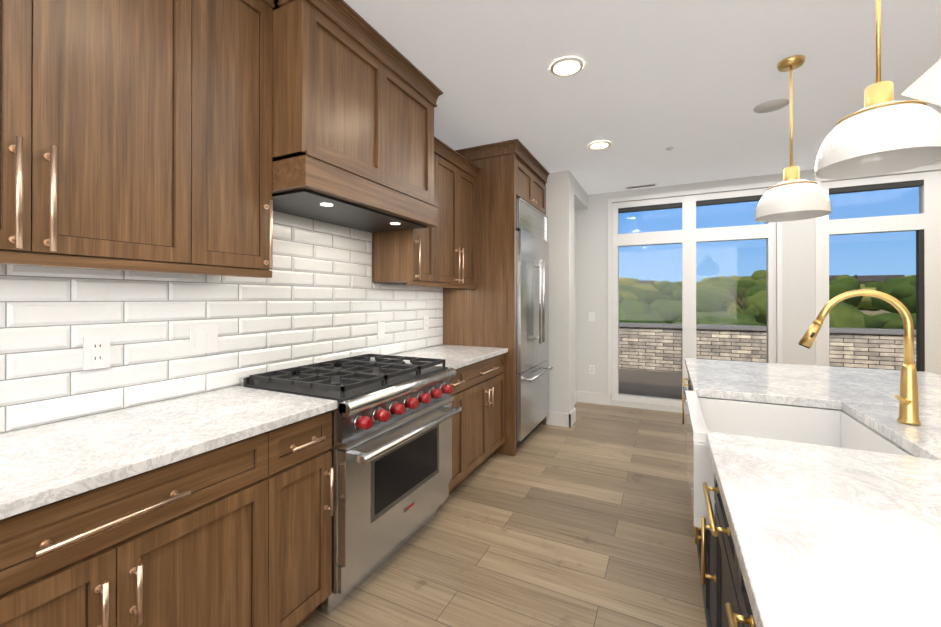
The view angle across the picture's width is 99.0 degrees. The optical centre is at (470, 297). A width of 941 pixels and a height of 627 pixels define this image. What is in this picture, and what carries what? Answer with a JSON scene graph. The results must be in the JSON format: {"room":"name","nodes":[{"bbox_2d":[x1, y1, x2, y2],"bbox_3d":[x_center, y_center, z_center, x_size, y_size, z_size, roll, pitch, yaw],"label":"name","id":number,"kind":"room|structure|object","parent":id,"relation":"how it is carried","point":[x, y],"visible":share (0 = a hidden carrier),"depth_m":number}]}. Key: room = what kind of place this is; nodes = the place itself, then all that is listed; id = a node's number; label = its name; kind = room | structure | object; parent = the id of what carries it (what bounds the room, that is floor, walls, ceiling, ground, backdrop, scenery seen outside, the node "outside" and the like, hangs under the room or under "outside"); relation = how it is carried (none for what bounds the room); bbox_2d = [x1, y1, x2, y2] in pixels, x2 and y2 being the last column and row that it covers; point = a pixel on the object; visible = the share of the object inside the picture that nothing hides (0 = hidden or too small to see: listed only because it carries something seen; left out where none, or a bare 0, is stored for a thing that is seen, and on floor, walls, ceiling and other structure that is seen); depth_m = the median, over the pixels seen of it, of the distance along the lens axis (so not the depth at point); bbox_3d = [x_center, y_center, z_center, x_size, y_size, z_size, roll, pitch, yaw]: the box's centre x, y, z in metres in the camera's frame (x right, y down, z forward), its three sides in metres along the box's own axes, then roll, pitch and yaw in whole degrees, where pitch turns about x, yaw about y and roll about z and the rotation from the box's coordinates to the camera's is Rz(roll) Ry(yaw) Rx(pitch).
{"room":"kitchen","nodes":[
{"label":"kitchen","id":0,"kind":"room"},
{"bbox_2d":[0,344,442,433],"bbox_3d":[-1.643,-0.004,1.034,0.120,2.680,8.020,0,0,26],"label":"wall","id":1,"kind":"structure","parent":0,"point":[159,401],"depth_m":1.53},
{"bbox_2d":[0,0,211,271],"bbox_3d":[-1.325,-0.695,1.147,0.346,1.151,0.903,0,0,26],"label":"upper cabinet","id":2,"kind":"object","parent":1,"relation":"attached to","point":[135,135],"depth_m":1.22},
{"bbox_2d":[0,211,442,432],"bbox_3d":[-1.326,-0.095,1.529,0.012,1.035,4.868,0,0,26],"label":"tile backsplash","id":3,"kind":"structure","parent":1,"relation":"attached to","point":[319,296],"depth_m":1.74},
{"bbox_2d":[83,335,109,369],"bbox_3d":[-1.350,0.197,1.453,0.008,0.118,0.075,0,0,26],"label":"outlet","id":4,"kind":"object","parent":3,"relation":"attached to","point":[96,349],"depth_m":1.45},
{"bbox_2d":[190,326,217,354],"bbox_3d":[-1.185,0.188,1.790,0.009,0.118,0.118,0,0,26],"label":"light switch","id":5,"kind":"object","parent":3,"relation":"attached to","point":[203,340],"depth_m":1.78},
{"bbox_2d":[377,322,384,338],"bbox_3d":[-0.644,0.232,2.893,0.009,0.118,0.075,0,0,26],"label":"outlet","id":6,"kind":"object","parent":3,"relation":"attached to","point":[380,325],"depth_m":2.88},
{"bbox_2d":[423,316,428,329],"bbox_3d":[-0.380,0.213,3.432,0.008,0.118,0.075,0,0,26],"label":"outlet","id":7,"kind":"object","parent":3,"relation":"attached to","point":[425,318],"depth_m":3.43},
{"bbox_2d":[176,0,274,275],"bbox_3d":[-1.088,-0.693,1.630,0.346,1.151,0.378,0,0,26],"label":"upper cabinet","id":8,"kind":"object","parent":1,"relation":"attached to","point":[242,202],"depth_m":1.61},
{"bbox_2d":[272,0,442,232],"bbox_3d":[-0.678,-0.889,2.221,0.563,0.890,1.124,0,0,26],"label":"wood range hood","id":9,"kind":"object","parent":1,"relation":"attached to","point":[355,95],"visible":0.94,"depth_m":1.92},
{"bbox_2d":[372,136,480,288],"bbox_3d":[-0.301,-0.612,3.187,0.388,1.060,0.988,0,0,26],"label":"upper cabinet","id":10,"kind":"object","parent":1,"relation":"attached to","point":[443,254],"visible":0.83,"depth_m":3.04},
{"bbox_2d":[301,402,706,626],"bbox_3d":[2.271,1.362,-0.210,8.240,0.060,9.240,0,0,26],"label":"floor","id":11,"kind":"structure","parent":0,"point":[585,519],"depth_m":2.18},
{"bbox_2d":[0,425,287,626],"bbox_3d":[-1.171,0.897,1.149,0.616,0.878,0.963,0,0,26],"label":"base cabinet","id":12,"kind":"object","parent":11,"relation":"on","point":[237,534],"depth_m":1.12},
{"bbox_2d":[0,386,336,519],"bbox_3d":[-1.474,0.436,0.499,0.646,0.033,2.891,0,0,26],"label":"countertop","id":13,"kind":"structure","parent":12,"relation":"on","point":[42,465],"depth_m":1.21},
{"bbox_2d":[288,411,332,626],"bbox_3d":[-0.927,0.899,1.645,0.616,0.878,0.348,0,0,26],"label":"base cabinet","id":14,"kind":"object","parent":11,"relation":"on","point":[310,470],"depth_m":1.57},
{"bbox_2d":[239,354,461,614],"bbox_3d":[-0.579,0.857,2.183,0.757,0.965,0.914,0,0,26],"label":"range","id":15,"kind":"object","parent":11,"relation":"on","point":[391,448],"visible":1,"depth_m":1.91},
{"bbox_2d":[449,353,504,493],"bbox_3d":[-0.195,0.903,3.095,0.654,0.878,1.055,0,0,26],"label":"base cabinet","id":16,"kind":"object","parent":11,"relation":"on","point":[478,420],"visible":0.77,"depth_m":2.96},
{"bbox_2d":[370,345,507,368],"bbox_3d":[-0.199,0.444,3.098,0.646,0.033,1.053,0,0,26],"label":"countertop","id":17,"kind":"structure","parent":16,"relation":"on","point":[456,356],"depth_m":3.09},
{"bbox_2d":[443,139,549,455],"bbox_3d":[0.286,0.008,3.978,0.743,2.674,1.028,0,0,26],"label":"enclosure","id":18,"kind":"object","parent":11,"relation":"on","point":[483,314],"visible":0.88,"depth_m":3.50},
{"bbox_2d":[516,197,552,448],"bbox_3d":[0.338,0.238,3.979,0.782,2.215,0.910,0,0,26],"label":"fridge","id":19,"kind":"object","parent":11,"relation":"on","point":[533,369],"visible":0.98,"depth_m":3.71},
{"bbox_2d":[694,482,705,617],"bbox_3d":[1.162,1.037,1.448,0.550,0.600,0.734,0,0,26],"label":"base cabinet","id":20,"kind":"object","parent":11,"relation":"on","point":[699,533],"depth_m":1.22},
{"bbox_2d":[706,473,725,626],"bbox_3d":[0.910,0.897,0.936,0.550,0.878,0.512,0,0,26],"label":"base cabinet","id":21,"kind":"object","parent":11,"relation":"on","point":[715,537],"depth_m":1.19},
{"bbox_2d":[726,517,755,626],"bbox_3d":[0.666,0.895,0.437,0.550,0.878,0.703,0,0,26],"label":"base cabinet","id":22,"kind":"object","parent":11,"relation":"on","point":[726,599],"depth_m":0.83},
{"bbox_2d":[685,358,940,626],"bbox_3d":[1.029,0.438,0.441,1.240,0.037,4.770,0,0,26],"label":"countertop","id":23,"kind":"structure","parent":22,"relation":"on","point":[826,536],"depth_m":0.82},
{"bbox_2d":[685,390,915,529],"bbox_3d":[1.129,0.580,1.466,0.585,0.294,0.710,0,0,26],"label":"sink","id":24,"kind":"object","parent":23,"relation":"in","point":[824,427],"visible":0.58,"depth_m":1.67},
{"bbox_2d":[798,289,920,425],"bbox_3d":[1.339,0.195,1.378,0.323,0.452,0.129,0,0,26],"label":"gooseneck faucet","id":25,"kind":"object","parent":23,"relation":"on","point":[907,397],"visible":1,"depth_m":1.35},
{"bbox_2d":[686,377,837,533],"bbox_3d":[1.456,0.900,2.048,0.550,0.878,0.702,0,0,26],"label":"base cabinet","id":26,"kind":"object","parent":11,"relation":"on","point":[689,388],"depth_m":1.88},
{"bbox_2d":[546,170,587,423],"bbox_3d":[0.791,0.008,4.919,1.070,2.680,1.100,0,0,26],"label":"wall column","id":27,"kind":"structure","parent":0,"point":[566,196],"depth_m":4.25},
{"bbox_2d":[344,0,940,194],"bbox_3d":[2.271,-1.508,-0.201,8.240,0.320,9.240,0,0,26],"label":"ceiling","id":28,"kind":"structure","parent":0,"point":[693,83],"depth_m":2.41},
{"bbox_2d":[550,57,582,75],"bbox_3d":[0.556,-1.333,2.321,0.186,0.010,0.186,0,0,26],"label":"recessed light","id":29,"kind":"object","parent":28,"relation":"in","point":[567,66],"visible":1,"depth_m":2.31},
{"bbox_2d":[588,141,610,149],"bbox_3d":[1.124,-1.329,3.501,0.186,0.010,0.186,0,0,26],"label":"recessed light","id":30,"kind":"object","parent":28,"relation":"in","point":[597,145],"visible":1,"depth_m":3.49},
{"bbox_2d":[625,183,656,188],"bbox_3d":[2.027,-1.327,4.774,0.340,0.008,0.080,0,0,26],"label":"ceiling vent","id":31,"kind":"object","parent":28,"relation":"in","point":[640,186],"visible":0.98,"depth_m":4.76},
{"bbox_2d":[754,99,788,112],"bbox_3d":[2.091,-1.334,2.793,0.200,0.007,0.200,0,0,26],"label":"ceiling speaker","id":32,"kind":"object","parent":28,"relation":"attached to","point":[770,105],"visible":1,"depth_m":2.78},
{"bbox_2d":[755,55,831,221],"bbox_3d":[1.813,-0.899,2.271,0.340,0.878,0.340,0,0,26],"label":"pendant light","id":33,"kind":"object","parent":28,"relation":"hanging from","point":[792,196],"visible":1,"depth_m":2.22},
{"bbox_2d":[814,0,940,178],"bbox_3d":[1.418,-0.902,1.396,0.340,0.878,0.340,0,0,26],"label":"pendant light","id":34,"kind":"object","parent":28,"relation":"hanging from","point":[881,132],"visible":1,"depth_m":1.36},
{"bbox_2d":[576,160,940,412],"bbox_3d":[4.696,0.004,3.695,7.320,2.680,0.140,0,0,26],"label":"wall","id":35,"kind":"structure","parent":0,"point":[798,284],"depth_m":4.93},
{"bbox_2d":[560,391,577,419],"bbox_3d":[1.200,1.278,4.859,0.015,0.140,0.840,0,0,26],"label":"baseboard","id":36,"kind":"structure","parent":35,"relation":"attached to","point":[561,419],"depth_m":5.07},
{"bbox_2d":[568,408,575,427],"bbox_3d":[1.091,1.276,4.292,0.015,0.140,0.275,0,0,26],"label":"baseboard","id":37,"kind":"structure","parent":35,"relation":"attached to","point":[572,415],"depth_m":4.24},
{"bbox_2d":[589,312,594,320],"bbox_3d":[1.557,0.239,5.150,0.075,0.118,0.009,0,0,26],"label":"light switch","id":38,"kind":"object","parent":35,"relation":"attached to","point":[591,318],"depth_m":5.15},
{"bbox_2d":[589,365,594,373],"bbox_3d":[1.557,0.919,5.148,0.075,0.118,0.009,0,0,26],"label":"outlet","id":39,"kind":"object","parent":35,"relation":"attached to","point":[591,367],"depth_m":5.15},
{"bbox_2d":[578,391,609,404],"bbox_3d":[1.582,1.279,5.131,0.380,0.140,0.015,0,0,26],"label":"baseboard","id":40,"kind":"structure","parent":35,"relation":"attached to","point":[586,397],"depth_m":5.13},
{"bbox_2d":[608,164,940,406],"bbox_3d":[4.292,0.045,3.869,5.640,2.590,0.122,0,0,26],"label":"window frames","id":41,"kind":"structure","parent":35,"relation":"in","point":[925,223],"depth_m":4.33},
{"label":"outside","id":42,"kind":"structure","parent":0,"visible":0},
{"bbox_2d":[619,369,681,398],"bbox_3d":[5.921,1.418,4.961,22.000,0.100,3.200,0,0,26],"label":"deck","id":43,"kind":"object","parent":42,"point":[640,385],"depth_m":6.45},
{"bbox_2d":[619,322,915,372],"bbox_3d":[6.548,0.932,6.242,22.000,0.880,0.430,0,0,26],"label":"stone parapet","id":44,"kind":"object","parent":43,"relation":"on","point":[887,354],"depth_m":7.01},
{"bbox_3d":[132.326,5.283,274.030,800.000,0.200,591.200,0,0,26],"label":"ground","id":45,"kind":"structure","parent":0,"visible":0},
{"bbox_2d":[619,270,915,328],"bbox_3d":[120.625,0.038,62.006,455.860,17.674,169.130,0,0,26],"label":"trees","id":46,"kind":"object","parent":45,"relation":"on","point":[662,295],"depth_m":64.47}
]}

